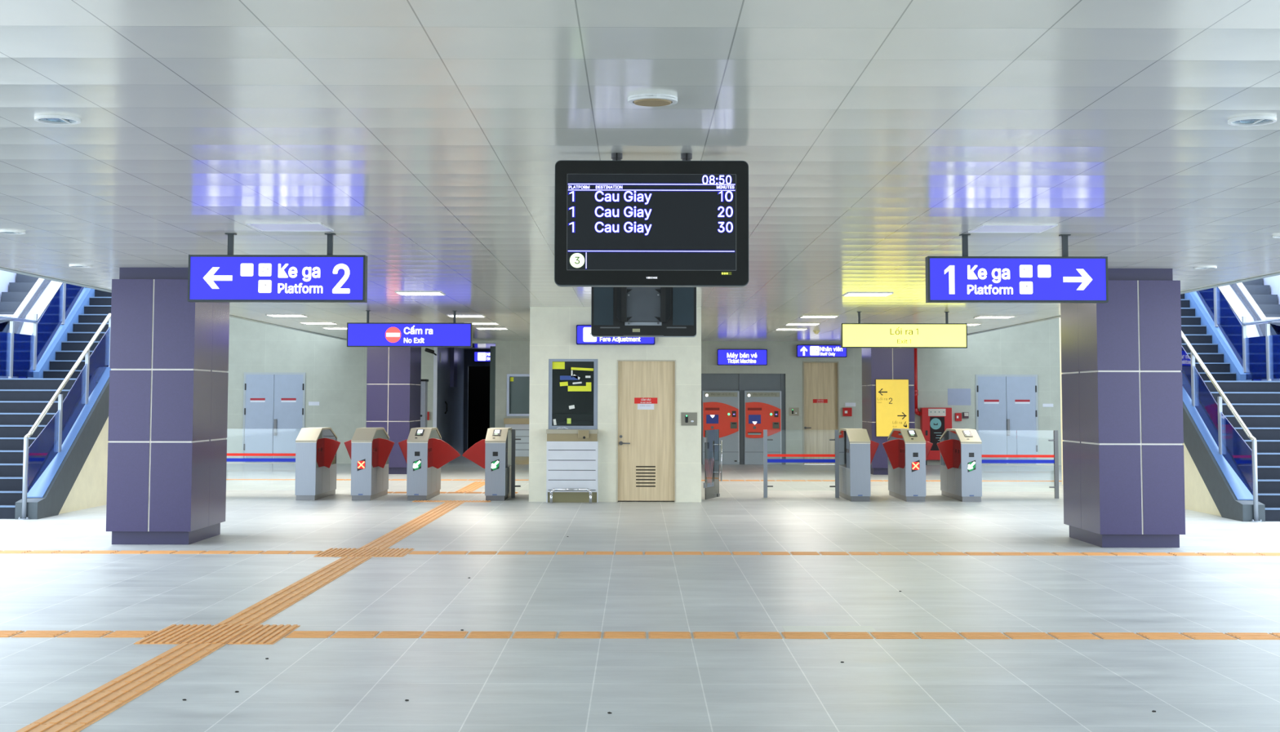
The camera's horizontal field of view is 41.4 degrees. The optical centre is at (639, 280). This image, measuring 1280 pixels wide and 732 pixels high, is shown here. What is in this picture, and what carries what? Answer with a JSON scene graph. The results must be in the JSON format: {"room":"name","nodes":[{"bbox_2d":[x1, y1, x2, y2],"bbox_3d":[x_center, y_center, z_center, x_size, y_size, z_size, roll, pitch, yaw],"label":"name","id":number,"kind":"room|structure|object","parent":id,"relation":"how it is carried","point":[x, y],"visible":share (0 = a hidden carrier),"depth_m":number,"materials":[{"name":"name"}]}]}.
{"room":"metro station","nodes":[
{"label":"metro station","id":0,"kind":"room"},
{"bbox_2d":[58,417,109,514],"bbox_3d":[-8.009,1.650,27.464,0.180,3.677,8.850,0,-4,0],"label":"wall","id":1,"kind":"structure","parent":0,"point":[89,490],"depth_m":24.54,"materials":[{"name":"beige paint"}]},
{"bbox_2d":[436,346,464,455],"bbox_3d":[-5.080,3.224,44.901,0.150,3.000,6.550,0,-4,0],"label":"wall","id":2,"kind":"structure","parent":0,"point":[450,425],"depth_m":44.67,"materials":[{"name":"metal"}]},
{"bbox_2d":[449,347,457,386],"bbox_3d":[-4.953,2.281,45.043,0.100,1.100,0.800,0,-4,0],"label":"trim panel","id":3,"kind":"object","parent":2,"relation":"attached to","point":[453,364],"visible":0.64,"depth_m":44.67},
{"bbox_2d":[463,349,490,453],"bbox_3d":[-4.279,3.462,48.269,1.461,3.000,0.200,0,-4,0],"label":"wall","id":4,"kind":"structure","parent":0,"point":[468,353],"depth_m":48.23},
{"bbox_2d":[473,351,490,362],"bbox_3d":[-4.368,2.174,48.195,0.707,0.300,0.129,0,-4,0],"label":"wall sign","id":5,"kind":"object","parent":4,"relation":"attached to","point":[478,357],"visible":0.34,"depth_m":48.13,"materials":[{"name":"plastic"}]},
{"bbox_2d":[467,366,489,448],"bbox_3d":[-4.227,3.571,49.815,3.352,3.000,2.900,0,-4,0],"label":"wall","id":6,"kind":"structure","parent":0,"point":[478,423],"depth_m":51.15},
{"bbox_2d":[489,346,529,428],"bbox_3d":[-2.846,3.104,42.432,1.823,2.900,0.100,0,-4,0],"label":"trim","id":7,"kind":"structure","parent":0,"point":[519,388],"depth_m":42.41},
{"bbox_2d":[528,306,701,502],"bbox_3d":[-0.385,2.097,28.773,2.657,3.000,5.200,0,-4,0],"label":"wall","id":8,"kind":"structure","parent":0,"point":[553,330],"depth_m":26.20,"materials":[{"name":"beige stone"}]},
{"bbox_2d":[551,361,594,413],"bbox_3d":[-0.990,2.015,27.274,1.545,2.950,1.800,0,-4,0],"label":"trim","id":9,"kind":"structure","parent":8,"relation":"attached to","point":[583,402],"depth_m":28.09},
{"bbox_2d":[548,359,597,429],"bbox_3d":[-1.034,1.763,26.244,0.762,1.086,0.070,0,-4,0],"label":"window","id":10,"kind":"structure","parent":8,"relation":"in","point":[553,363],"depth_m":26.24,"materials":[{"name":"glass"}]},
{"bbox_2d":[576,324,654,345],"bbox_3d":[-0.376,0.843,26.190,1.218,0.306,0.129,0,-4,0],"label":"wall sign","id":11,"kind":"object","parent":8,"relation":"attached to","point":[584,337],"visible":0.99,"depth_m":26.12,"materials":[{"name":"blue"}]},
{"bbox_2d":[616,360,675,502],"bbox_3d":[0.098,2.326,26.214,0.915,2.184,0.176,0,-4,0],"label":"door","id":12,"kind":"structure","parent":8,"relation":"in","point":[646,426],"depth_m":26.20,"materials":[{"name":"brown wood"}]},
{"bbox_2d":[680,412,697,426],"bbox_3d":[0.759,2.142,26.154,0.245,0.201,0.023,0,-4,0],"label":"reader","id":13,"kind":"object","parent":8,"relation":"attached to","point":[687,418],"visible":1,"depth_m":26.15,"materials":[{"name":"black plastic"}]},
{"bbox_2d":[703,429,722,499],"bbox_3d":[1.128,2.886,26.637,0.163,1.070,0.920,-1,-4,16],"label":"gate","id":14,"kind":"object","parent":8,"relation":"attached to","point":[711,485],"visible":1,"depth_m":26.72,"materials":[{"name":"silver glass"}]},
{"bbox_2d":[0,0,1279,349],"bbox_3d":[0.082,-0.801,9.831,14.090,0.120,79.500,0,-4,0],"label":"ceiling","id":15,"kind":"structure","parent":0,"point":[429,136],"depth_m":9.23,"materials":[{"name":"metal"}]},
{"bbox_2d":[0,230,25,234],"bbox_3d":[-5.401,-0.412,14.556,0.230,0.014,0.230,0,-4,0],"label":"recessed light","id":16,"kind":"object","parent":15,"relation":"in","point":[2,232],"visible":1,"depth_m":14.53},
{"bbox_2d":[34,115,80,124],"bbox_3d":[-2.981,-0.821,8.674,0.226,0.014,0.226,0,-4,0],"label":"recessed light","id":17,"kind":"object","parent":15,"relation":"in","point":[47,119],"visible":1,"depth_m":8.67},
{"bbox_2d":[69,264,91,267],"bbox_3d":[-6.027,-0.153,18.246,0.230,0.014,0.230,0,-4,0],"label":"recessed light","id":18,"kind":"object","parent":15,"relation":"in","point":[71,265],"visible":1,"depth_m":18.21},
{"bbox_2d":[187,233,367,302],"bbox_3d":[-3.133,-0.108,14.674,1.525,0.594,0.130,0,-4,0],"label":"hanging sign","id":19,"kind":"object","parent":15,"relation":"hanging from","point":[230,277],"visible":1,"depth_m":14.61,"materials":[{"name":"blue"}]},
{"bbox_2d":[265,314,308,316],"bbox_3d":[-6.044,0.605,29.020,0.610,0.012,0.610,0,-4,0],"label":"recessed light","id":20,"kind":"object","parent":15,"relation":"in","point":[270,315],"visible":1,"depth_m":28.90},
{"bbox_2d":[269,315,304,316],"bbox_3d":[-6.044,0.604,29.020,0.570,0.006,0.570,0,-4,0],"label":"diffuser","id":21,"kind":"object","parent":20,"relation":"attached to","point":[269,315],"depth_m":28.95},
{"bbox_2d":[245,222,333,231],"bbox_3d":[-2.900,-0.443,14.061,0.610,0.012,0.610,0,-4,0],"label":"recessed light","id":22,"kind":"object","parent":15,"relation":"in","point":[283,227],"visible":1,"depth_m":14.06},
{"bbox_2d":[250,224,329,231],"bbox_3d":[-2.900,-0.444,14.061,0.570,0.006,0.570,0,-4,0],"label":"diffuser","id":23,"kind":"object","parent":22,"relation":"attached to","point":[260,227],"depth_m":14.07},
{"bbox_2d":[299,322,337,324],"bbox_3d":[-6.049,0.809,31.912,0.610,0.012,0.610,0,-4,0],"label":"recessed light","id":24,"kind":"object","parent":15,"relation":"in","point":[300,322],"visible":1,"depth_m":31.82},
{"bbox_2d":[322,327,346,329],"bbox_3d":[-6.053,0.970,34.207,0.610,0.012,0.610,0,-4,0],"label":"recessed light","id":25,"kind":"object","parent":15,"relation":"in","point":[328,328],"visible":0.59,"depth_m":34.19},
{"bbox_2d":[346,311,472,347],"bbox_3d":[-3.725,0.786,27.421,2.012,0.588,0.131,0,-4,0],"label":"hanging sign","id":26,"kind":"object","parent":15,"relation":"hanging from","point":[367,334],"visible":1,"depth_m":27.35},
{"bbox_2d":[395,291,445,295],"bbox_3d":[-2.964,0.179,22.889,0.610,0.012,0.610,0,-4,0],"label":"recessed light","id":27,"kind":"object","parent":15,"relation":"in","point":[401,293],"visible":1,"depth_m":22.81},
{"bbox_2d":[398,293,443,295],"bbox_3d":[-2.964,0.178,22.889,0.570,0.006,0.570,0,-4,0],"label":"diffuser","id":28,"kind":"object","parent":27,"relation":"attached to","point":[401,294],"depth_m":22.98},
{"bbox_2d":[446,315,485,317],"bbox_3d":[-2.974,0.611,29.024,0.610,0.012,0.610,0,-4,0],"label":"recessed light","id":29,"kind":"object","parent":15,"relation":"in","point":[450,316],"visible":1,"depth_m":29.05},
{"bbox_2d":[463,322,499,324],"bbox_3d":[-2.979,0.815,31.917,0.610,0.012,0.610,0,-4,0],"label":"recessed light","id":30,"kind":"object","parent":15,"relation":"in","point":[473,323],"visible":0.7,"depth_m":31.85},
{"bbox_2d":[591,287,696,337],"bbox_3d":[0.041,0.213,17.886,1.114,0.770,0.154,0,-4,0],"label":"screen","id":31,"kind":"object","parent":15,"relation":"hanging from","point":[615,312],"visible":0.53,"depth_m":17.89,"materials":[{"name":"black plastic"}]},
{"bbox_2d":[554,152,748,287],"bbox_3d":[0.067,-0.351,9.840,1.120,0.777,0.160,0,-4,0],"label":"screen","id":32,"kind":"object","parent":15,"relation":"hanging from","point":[618,223],"visible":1,"depth_m":9.76,"materials":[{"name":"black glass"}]},
{"bbox_2d":[627,93,677,106],"bbox_3d":[0.060,-0.853,8.050,0.238,0.026,0.238,0,-4,0],"label":"ceiling speaker","id":33,"kind":"object","parent":15,"relation":"attached to","point":[642,100],"visible":1,"depth_m":7.99},
{"bbox_2d":[633,98,671,106],"bbox_3d":[0.060,-0.848,8.050,0.190,0.016,0.190,0,-4,0],"label":"grille","id":34,"kind":"object","parent":33,"relation":"attached to","point":[639,102],"depth_m":8.02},
{"bbox_2d":[774,328,808,330],"bbox_3d":[3.057,0.990,34.220,0.610,0.012,0.610,0,-4,0],"label":"recessed light","id":35,"kind":"object","parent":15,"relation":"in","point":[777,329],"visible":1,"depth_m":34.15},
{"bbox_2d":[784,323,820,325],"bbox_3d":[3.061,0.828,31.926,0.610,0.012,0.610,0,-4,0],"label":"recessed light","id":36,"kind":"object","parent":15,"relation":"in","point":[787,324],"visible":1,"depth_m":31.93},
{"bbox_2d":[799,315,839,318],"bbox_3d":[3.066,0.624,29.033,0.610,0.012,0.610,0,-4,0],"label":"recessed light","id":37,"kind":"object","parent":15,"relation":"in","point":[802,317],"visible":1,"depth_m":29.09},
{"bbox_2d":[842,293,893,296],"bbox_3d":[3.076,0.192,22.898,0.610,0.012,0.610,0,-4,0],"label":"recessed light","id":38,"kind":"object","parent":15,"relation":"in","point":[846,294],"visible":1,"depth_m":22.83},
{"bbox_2d":[844,293,889,296],"bbox_3d":[3.076,0.191,22.898,0.570,0.006,0.570,0,-4,0],"label":"diffuser","id":39,"kind":"object","parent":38,"relation":"attached to","point":[846,295],"depth_m":22.97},
{"bbox_2d":[840,311,967,348],"bbox_3d":[4.271,0.802,27.433,2.030,0.588,0.130,0,-4,0],"label":"hanging sign","id":40,"kind":"object","parent":15,"relation":"hanging from","point":[853,335],"visible":1,"depth_m":27.37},
{"bbox_2d":[973,315,1016,318],"bbox_3d":[6.076,0.630,29.037,0.610,0.012,0.610,0,-4,0],"label":"recessed light","id":41,"kind":"object","parent":15,"relation":"in","point":[979,317],"visible":1,"depth_m":28.97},
{"bbox_2d":[976,316,1012,318],"bbox_3d":[6.076,0.629,29.038,0.570,0.006,0.570,0,-4,0],"label":"diffuser","id":42,"kind":"object","parent":41,"relation":"attached to","point":[976,317],"depth_m":29.01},
{"bbox_2d":[968,223,1057,232],"bbox_3d":[3.090,-0.430,14.070,0.610,0.012,0.610,0,-4,0],"label":"recessed light","id":43,"kind":"object","parent":15,"relation":"in","point":[984,228],"visible":1,"depth_m":14.02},
{"bbox_2d":[973,226,1052,232],"bbox_3d":[3.090,-0.431,14.070,0.570,0.006,0.570,0,-4,0],"label":"diffuser","id":44,"kind":"object","parent":43,"relation":"attached to","point":[980,228],"depth_m":14.08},
{"bbox_2d":[924,234,1108,303],"bbox_3d":[3.250,-0.101,14.634,1.548,0.588,0.130,0,-4,0],"label":"hanging sign","id":45,"kind":"object","parent":15,"relation":"hanging from","point":[965,278],"visible":1,"depth_m":14.57,"materials":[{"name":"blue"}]},
{"bbox_2d":[1194,266,1217,269],"bbox_3d":[6.063,-0.135,18.164,0.230,0.014,0.230,0,-4,0],"label":"recessed light","id":46,"kind":"object","parent":15,"relation":"in","point":[1202,267],"visible":1,"depth_m":18.13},
{"bbox_2d":[1227,115,1276,126],"bbox_3d":[3.119,-0.812,8.633,0.236,0.014,0.236,0,-4,0],"label":"recessed light","id":47,"kind":"object","parent":15,"relation":"in","point":[1250,120],"visible":1,"depth_m":8.63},
{"bbox_2d":[0,455,1279,731],"bbox_3d":[-0.024,2.554,12.852,34.000,0.150,86.000,0,-4,0],"label":"floor","id":48,"kind":"structure","parent":0,"point":[304,685],"depth_m":12.70,"materials":[{"name":"tile"}]},
{"bbox_2d":[0,287,111,519],"bbox_3d":[-10.678,0.966,27.666,5.640,5.062,10.865,0,-4,0],"label":"staircase","id":49,"kind":"structure","parent":48,"relation":"on","point":[23,401],"depth_m":24.49,"materials":[{"name":"stone"}]},
{"bbox_2d":[0,270,59,377],"bbox_3d":[-11.237,-0.271,30.538,1.926,4.248,6.423,0,-4,0],"label":"escalator","id":50,"kind":"object","parent":49,"relation":"on","point":[21,296],"visible":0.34,"depth_m":29.98,"materials":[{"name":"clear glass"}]},
{"bbox_2d":[0,282,84,377],"bbox_3d":[-10.027,-0.317,28.606,0.056,4.013,9.159,0,-4,0],"label":"stair railing","id":51,"kind":"object","parent":49,"relation":"on","point":[20,354],"visible":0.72,"depth_m":28.06,"materials":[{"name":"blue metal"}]},
{"bbox_2d":[17,313,111,519],"bbox_3d":[-8.017,0.626,27.641,0.140,5.744,10.959,0,-4,0],"label":"stair railing","id":52,"kind":"object","parent":49,"relation":"on","point":[37,457],"visible":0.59,"depth_m":23.53,"materials":[{"name":"silver metal"}]},
{"bbox_2d":[0,630,157,637],"bbox_3d":[-8.052,2.349,11.300,9.582,0.009,0.296,0,-4,0],"label":"tactile strip","id":53,"kind":"object","parent":48,"relation":"on","point":[3,633],"visible":1,"depth_m":11.27,"materials":[{"name":"rubber"}]},
{"bbox_2d":[15,643,225,731],"bbox_3d":[-2.796,2.096,7.567,0.292,0.010,6.588,0,-4,0],"label":"tactile strip","id":54,"kind":"object","parent":48,"relation":"on","point":[78,714],"visible":1,"depth_m":9.07,"materials":[{"name":"rubber"}]},
{"bbox_2d":[0,550,323,554],"bbox_3d":[-8.062,2.775,17.335,9.582,0.009,0.296,0,-4,0],"label":"tactile strip","id":55,"kind":"object","parent":48,"relation":"on","point":[122,552],"visible":1,"depth_m":17.29,"materials":[{"name":"orange tile"}]},
{"bbox_2d":[106,267,229,544],"bbox_3d":[-5.286,1.404,19.085,0.910,3.000,1.550,0,-4,0],"label":"column","id":56,"kind":"structure","parent":48,"relation":"on","point":[169,376],"depth_m":18.35,"materials":[{"name":"tile"}]},
{"bbox_2d":[133,624,300,644],"bbox_3d":[-2.802,2.359,11.308,0.892,0.011,0.888,0,-4,0],"label":"pad","id":57,"kind":"object","parent":48,"relation":"on","point":[267,634],"visible":1,"depth_m":11.26,"materials":[{"name":"rubber"}]},
{"bbox_2d":[226,428,295,490],"bbox_3d":[-6.152,2.935,27.251,1.396,1.090,0.060,0,-4,0],"label":"fence","id":58,"kind":"object","parent":48,"relation":"on","point":[228,460],"visible":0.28,"depth_m":27.25,"materials":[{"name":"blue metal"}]},
{"bbox_2d":[217,556,371,625],"bbox_3d":[-2.807,2.571,14.300,0.292,0.010,5.088,0,-4,0],"label":"tactile strip","id":59,"kind":"object","parent":48,"relation":"on","point":[258,613],"visible":1,"depth_m":13.61,"materials":[{"name":"rubber"}]},
{"bbox_2d":[294,427,340,500],"bbox_3d":[-5.075,2.926,27.236,0.564,1.110,1.854,0,-4,0],"label":"gate","id":60,"kind":"object","parent":48,"relation":"on","point":[316,448],"visible":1,"depth_m":26.50,"materials":[{"name":"silver metal"}]},
{"bbox_2d":[314,547,414,556],"bbox_3d":[-2.812,2.785,17.343,0.892,0.011,0.888,0,-4,0],"label":"pad","id":61,"kind":"object","parent":48,"relation":"on","point":[331,552],"visible":1,"depth_m":17.30,"materials":[{"name":"orange tile"}]},
{"bbox_2d":[343,427,394,500],"bbox_3d":[-4.330,2.928,27.235,0.805,1.110,1.860,0,-4,0],"label":"gate","id":62,"kind":"object","parent":48,"relation":"on","point":[369,450],"visible":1,"depth_m":26.51,"materials":[{"name":"silver metal"}]},
{"bbox_2d":[365,346,421,474],"bbox_3d":[-5.295,2.631,36.497,0.910,3.000,1.800,0,-4,0],"label":"column","id":63,"kind":"structure","parent":48,"relation":"on","point":[393,374],"depth_m":35.62,"materials":[{"name":"tile"}]},
{"bbox_2d":[359,502,464,548],"bbox_3d":[-2.819,3.101,21.831,0.292,0.010,8.088,0,-4,0],"label":"tactile strip","id":64,"kind":"object","parent":48,"relation":"on","point":[385,541],"visible":1,"depth_m":20.72,"materials":[{"name":"orange tile"}]},
{"bbox_2d":[419,379,428,427],"bbox_3d":[-4.962,3.266,38.558,0.228,2.024,0.440,0,-4,0],"label":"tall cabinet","id":65,"kind":"object","parent":48,"relation":"on","point":[424,391],"visible":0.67,"depth_m":38.40,"materials":[{"name":"grey metal"}]},
{"bbox_2d":[398,427,460,500],"bbox_3d":[-3.367,2.930,27.236,0.998,1.110,1.860,0,-4,0],"label":"gate","id":66,"kind":"object","parent":48,"relation":"on","point":[424,452],"visible":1,"depth_m":26.52,"materials":[{"name":"silver metal"}]},
{"bbox_2d":[412,500,490,502],"bbox_3d":[-2.896,3.401,26.091,1.192,0.011,0.288,0,-4,0],"label":"pad","id":67,"kind":"object","parent":48,"relation":"on","point":[414,500],"visible":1,"depth_m":26.04,"materials":[{"name":"orange tile"}]},
{"bbox_2d":[387,492,518,493],"bbox_3d":[-3.250,3.572,28.514,2.382,0.009,0.296,0,-4,0],"label":"tactile strip","id":68,"kind":"object","parent":48,"relation":"on","point":[388,492],"visible":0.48,"depth_m":28.46,"materials":[{"name":"orange tile"}]},
{"bbox_2d":[454,481,484,492],"bbox_3d":[-3.003,3.712,30.510,0.292,0.010,3.588,0,-4,0],"label":"tactile strip","id":69,"kind":"object","parent":48,"relation":"on","point":[474,486],"visible":0.96,"depth_m":30.14,"materials":[{"name":"orange tile"}]},
{"bbox_2d":[462,427,511,501],"bbox_3d":[-2.467,2.932,27.237,0.757,1.110,1.860,0,-4,0],"label":"gate","id":70,"kind":"object","parent":48,"relation":"on","point":[492,454],"visible":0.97,"depth_m":26.34,"materials":[{"name":"silver metal"}]},
{"bbox_2d":[511,429,520,497],"bbox_3d":[-1.925,2.944,27.257,0.286,1.090,0.060,0,-4,0],"label":"fence","id":71,"kind":"object","parent":48,"relation":"on","point":[513,431],"visible":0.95,"depth_m":27.23,"materials":[{"name":"silver metal"}]},
{"bbox_2d":[503,417,528,464],"bbox_3d":[-2.847,3.913,41.197,0.915,1.113,0.250,0,-4,0],"label":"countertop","id":72,"kind":"structure","parent":48,"relation":"on","point":[521,425],"depth_m":41.12,"materials":[{"name":"beige metal"}]},
{"bbox_2d":[549,488,591,502],"bbox_3d":[-1.051,3.275,25.782,0.643,0.226,0.044,0,-4,0],"label":"rail","id":73,"kind":"object","parent":48,"relation":"on","point":[553,489],"visible":1,"depth_m":25.77,"materials":[{"name":"silver metal"}]},
{"bbox_2d":[546,429,598,502],"bbox_3d":[-1.041,2.847,26.003,0.789,1.111,0.220,0,-4,0],"label":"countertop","id":74,"kind":"structure","parent":48,"relation":"on","point":[571,461],"depth_m":25.92,"materials":[{"name":"silver metal"}]},
{"bbox_2d":[577,430,588,439],"bbox_3d":[-0.863,2.358,25.899,0.164,0.128,0.054,0,-4,0],"label":"intercom","id":75,"kind":"object","parent":74,"relation":"attached to","point":[584,434],"visible":1,"depth_m":25.88,"materials":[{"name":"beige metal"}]},
{"bbox_2d":[551,413,593,426],"bbox_3d":[-1.040,2.781,26.694,1.045,1.340,0.650,0,-4,0],"label":"desk","id":76,"kind":"object","parent":48,"relation":"on","point":[577,420],"visible":0.16,"depth_m":27.01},
{"bbox_2d":[226,479,1062,481],"bbox_3d":[0.093,3.895,33.008,18.282,0.009,0.296,0,-4,0],"label":"tactile strip","id":77,"kind":"object","parent":48,"relation":"on","point":[226,479],"visible":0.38,"depth_m":32.95,"materials":[{"name":"orange tile"}]},
{"bbox_2d":[701,391,739,464],"bbox_3d":[1.969,3.609,41.593,0.901,1.794,0.720,0,-4,0],"label":"ticket machine","id":78,"kind":"object","parent":48,"relation":"on","point":[720,410],"visible":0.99,"depth_m":41.27,"materials":[{"name":"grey metal"}]},
{"bbox_2d":[744,391,782,464],"bbox_3d":[2.999,3.610,41.594,0.901,1.796,0.720,0,-4,0],"label":"ticket machine","id":79,"kind":"object","parent":48,"relation":"on","point":[762,409],"visible":1,"depth_m":41.27,"materials":[{"name":"grey metal"}]},
{"bbox_2d":[284,631,1279,639],"bbox_3d":[5.148,2.377,11.319,14.982,0.009,0.296,0,-4,0],"label":"tactile strip","id":80,"kind":"object","parent":48,"relation":"on","point":[295,634],"visible":1,"depth_m":11.27,"materials":[{"name":"orange tile"}]},
{"bbox_2d":[763,429,839,497],"bbox_3d":[2.603,2.961,27.364,1.216,1.090,0.060,0,-4,0],"label":"fence","id":81,"kind":"object","parent":48,"relation":"on","point":[766,460],"visible":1,"depth_m":27.36,"materials":[{"name":"silver metal"}]},
{"bbox_2d":[782,626,876,632],"bbox_3d":[1.299,2.395,11.638,0.624,0.002,0.310,0,-4,0],"label":"floor tile","id":82,"kind":"structure","parent":48,"relation":"on","point":[787,628],"depth_m":11.64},
{"bbox_2d":[408,551,1279,555],"bbox_3d":[5.138,2.802,17.354,14.982,0.009,0.296,0,-4,0],"label":"tactile strip","id":83,"kind":"object","parent":48,"relation":"on","point":[559,553],"visible":1,"depth_m":17.29,"materials":[{"name":"orange tile"}]},
{"bbox_2d":[839,428,879,501],"bbox_3d":[3.543,2.944,27.249,0.564,1.110,1.854,0,-4,0],"label":"gate","id":84,"kind":"object","parent":48,"relation":"on","point":[857,452],"visible":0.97,"depth_m":26.35,"materials":[{"name":"silver metal"}]},
{"bbox_2d":[862,348,915,475],"bbox_3d":[5.340,2.653,36.513,0.910,3.000,1.500,0,-4,0],"label":"column","id":85,"kind":"structure","parent":48,"relation":"on","point":[877,363],"depth_m":35.82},
{"bbox_2d":[875,379,909,436],"bbox_3d":[5.319,2.688,35.718,0.695,1.199,0.064,0,-4,0],"label":"board","id":86,"kind":"object","parent":85,"relation":"attached to","point":[891,395],"visible":1,"depth_m":35.69,"materials":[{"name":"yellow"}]},
{"bbox_2d":[882,428,933,502],"bbox_3d":[4.283,2.946,27.248,0.805,1.110,1.860,0,-4,0],"label":"gate","id":87,"kind":"object","parent":48,"relation":"on","point":[907,450],"visible":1,"depth_m":26.47,"materials":[{"name":"silver metal"}]},
{"bbox_2d":[920,408,951,465],"bbox_3d":[7.208,3.795,41.212,0.732,1.390,0.270,0,-4,0],"label":"cabinet","id":88,"kind":"object","parent":48,"relation":"on","point":[934,422],"visible":0.77,"depth_m":41.11,"materials":[{"name":"red metal"}]},
{"bbox_2d":[937,428,982,502],"bbox_3d":[5.032,2.947,27.248,0.564,1.110,1.860,0,-4,0],"label":"gate","id":89,"kind":"object","parent":48,"relation":"on","point":[960,449],"visible":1,"depth_m":26.55,"materials":[{"name":"silver metal"}]},
{"bbox_2d":[981,430,1058,498],"bbox_3d":[6.092,2.961,27.269,1.276,1.090,0.060,0,-4,0],"label":"fence","id":90,"kind":"object","parent":48,"relation":"on","point":[1055,461],"visible":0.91,"depth_m":27.27,"materials":[{"name":"silver metal"}]},
{"bbox_2d":[1060,268,1185,547],"bbox_3d":[5.369,1.416,18.951,0.910,3.000,1.550,0,-4,0],"label":"column","id":91,"kind":"structure","parent":48,"relation":"on","point":[1122,426],"depth_m":18.21,"materials":[{"name":"tile"}]},
{"bbox_2d":[1180,291,1279,521],"bbox_3d":[10.682,1.011,27.697,5.640,5.062,10.865,0,-4,0],"label":"staircase","id":92,"kind":"structure","parent":48,"relation":"on","point":[1257,403],"depth_m":24.43,"materials":[{"name":"metal"}]},
{"bbox_2d":[1181,330,1262,522],"bbox_3d":[8.023,0.660,27.665,0.140,5.744,10.959,0,-4,0],"label":"stair railing","id":93,"kind":"object","parent":92,"relation":"on","point":[1242,460],"visible":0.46,"depth_m":23.37,"materials":[{"name":"silver metal"}]},
{"bbox_2d":[1196,286,1279,381],"bbox_3d":[10.033,-0.275,28.636,0.056,4.013,9.159,0,-4,0],"label":"stair railing","id":94,"kind":"object","parent":92,"relation":"on","point":[1259,357],"visible":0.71,"depth_m":28.09,"materials":[{"name":"glass"}]},
{"bbox_2d":[1221,275,1279,381],"bbox_3d":[11.237,-0.224,30.571,1.926,4.248,6.423,0,-4,0],"label":"escalator","id":95,"kind":"object","parent":92,"relation":"on","point":[1259,300],"visible":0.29,"depth_m":29.92,"materials":[{"name":"white metal"}]},
{"bbox_2d":[226,316,1061,465],"bbox_3d":[-0.063,0.501,41.693,32.000,8.000,0.250,0,-4,0],"label":"wall","id":96,"kind":"structure","parent":0,"point":[335,372],"depth_m":41.45,"materials":[{"name":"paint"}]},
{"bbox_2d":[0,266,346,340],"bbox_3d":[-7.016,-1.207,5.838,0.120,0.360,71.500,0,-4,0],"label":"trim","id":97,"kind":"structure","parent":96,"relation":"attached to","point":[1,268],"depth_m":21.58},
{"bbox_2d":[242,372,305,462],"bbox_3d":[-8.930,3.357,41.317,1.503,2.214,0.070,0,-4,0],"label":"door","id":98,"kind":"structure","parent":96,"relation":"in","point":[262,420],"depth_m":41.33,"materials":[{"name":"blue paint"}]},
{"bbox_2d":[432,346,437,427],"bbox_3d":[-5.004,3.005,41.368,0.090,2.940,0.030,0,-4,0],"label":"trim","id":99,"kind":"structure","parent":96,"relation":"attached to","point":[435,348],"depth_m":41.38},
{"bbox_2d":[506,373,529,416],"bbox_3d":[-2.844,2.808,41.431,0.823,1.030,0.100,0,-4,0],"label":"window","id":100,"kind":"structure","parent":96,"relation":"in","point":[508,375],"depth_m":41.38,"materials":[{"name":"metal"}]},
{"bbox_2d":[717,349,767,365],"bbox_3d":[2.497,1.881,41.411,1.215,0.392,0.126,0,-4,0],"label":"wall sign","id":101,"kind":"object","parent":96,"relation":"attached to","point":[725,357],"visible":1,"depth_m":41.35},
{"bbox_2d":[701,373,786,464],"bbox_3d":[2.436,3.413,41.773,2.247,2.213,0.690,0,-4,0],"label":"trim","id":102,"kind":"structure","parent":96,"relation":"attached to","point":[741,383],"depth_m":41.50,"materials":[{"name":"grey metal"}]},
{"bbox_2d":[789,408,799,415],"bbox_3d":[3.764,3.209,41.371,0.233,0.196,0.023,0,-4,0],"label":"reader","id":103,"kind":"object","parent":96,"relation":"attached to","point":[793,411],"visible":1,"depth_m":41.37,"materials":[{"name":"black plastic"}]},
{"bbox_2d":[802,361,839,464],"bbox_3d":[4.420,3.246,41.476,0.884,2.512,0.212,0,-4,0],"label":"door","id":104,"kind":"structure","parent":96,"relation":"in","point":[820,380],"depth_m":41.44,"materials":[{"name":"brown wood"}]},
{"bbox_2d":[796,345,846,357],"bbox_3d":[4.441,1.731,41.423,1.222,0.301,0.129,0,-4,0],"label":"wall sign","id":105,"kind":"object","parent":96,"relation":"attached to","point":[802,351],"visible":1,"depth_m":41.36,"materials":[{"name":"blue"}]},
{"bbox_2d":[842,408,852,416],"bbox_3d":[5.059,3.214,41.353,0.221,0.208,0.064,0,-4,0],"label":"fire alarm","id":106,"kind":"object","parent":96,"relation":"attached to","point":[846,411],"visible":1,"depth_m":41.32,"materials":[{"name":"red plastic"}]},
{"bbox_2d":[914,348,921,416],"bbox_3d":[6.760,2.401,41.354,0.212,1.810,0.182,0,-4,0],"label":"pipe","id":107,"kind":"object","parent":96,"relation":"attached to","point":[916,391],"visible":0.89,"depth_m":41.27,"materials":[{"name":"red metal"}]},
{"bbox_2d":[947,388,970,405],"bbox_3d":[7.804,2.850,41.412,0.566,0.405,0.005,0,-4,0],"label":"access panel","id":108,"kind":"object","parent":96,"relation":"attached to","point":[956,397],"visible":1,"depth_m":41.41,"materials":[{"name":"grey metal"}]},
{"bbox_2d":[975,374,1039,464],"bbox_3d":[8.960,3.401,41.343,1.517,2.201,0.070,0,-4,0],"label":"door","id":109,"kind":"structure","parent":96,"relation":"in","point":[1011,412],"depth_m":41.36,"materials":[{"name":"blue paint"}]},
{"bbox_2d":[967,271,1279,335],"bbox_3d":[7.194,-1.177,5.859,0.120,0.360,71.500,0,-4,0],"label":"trim","id":110,"kind":"structure","parent":96,"relation":"attached to","point":[1275,273],"depth_m":21.62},
{"bbox_2d":[1059,317,1221,516],"bbox_3d":[8.011,1.683,27.488,0.180,3.677,8.850,0,-4,0],"label":"wall","id":111,"kind":"structure","parent":0,"point":[1197,498],"depth_m":24.27,"materials":[{"name":"beige paint"}]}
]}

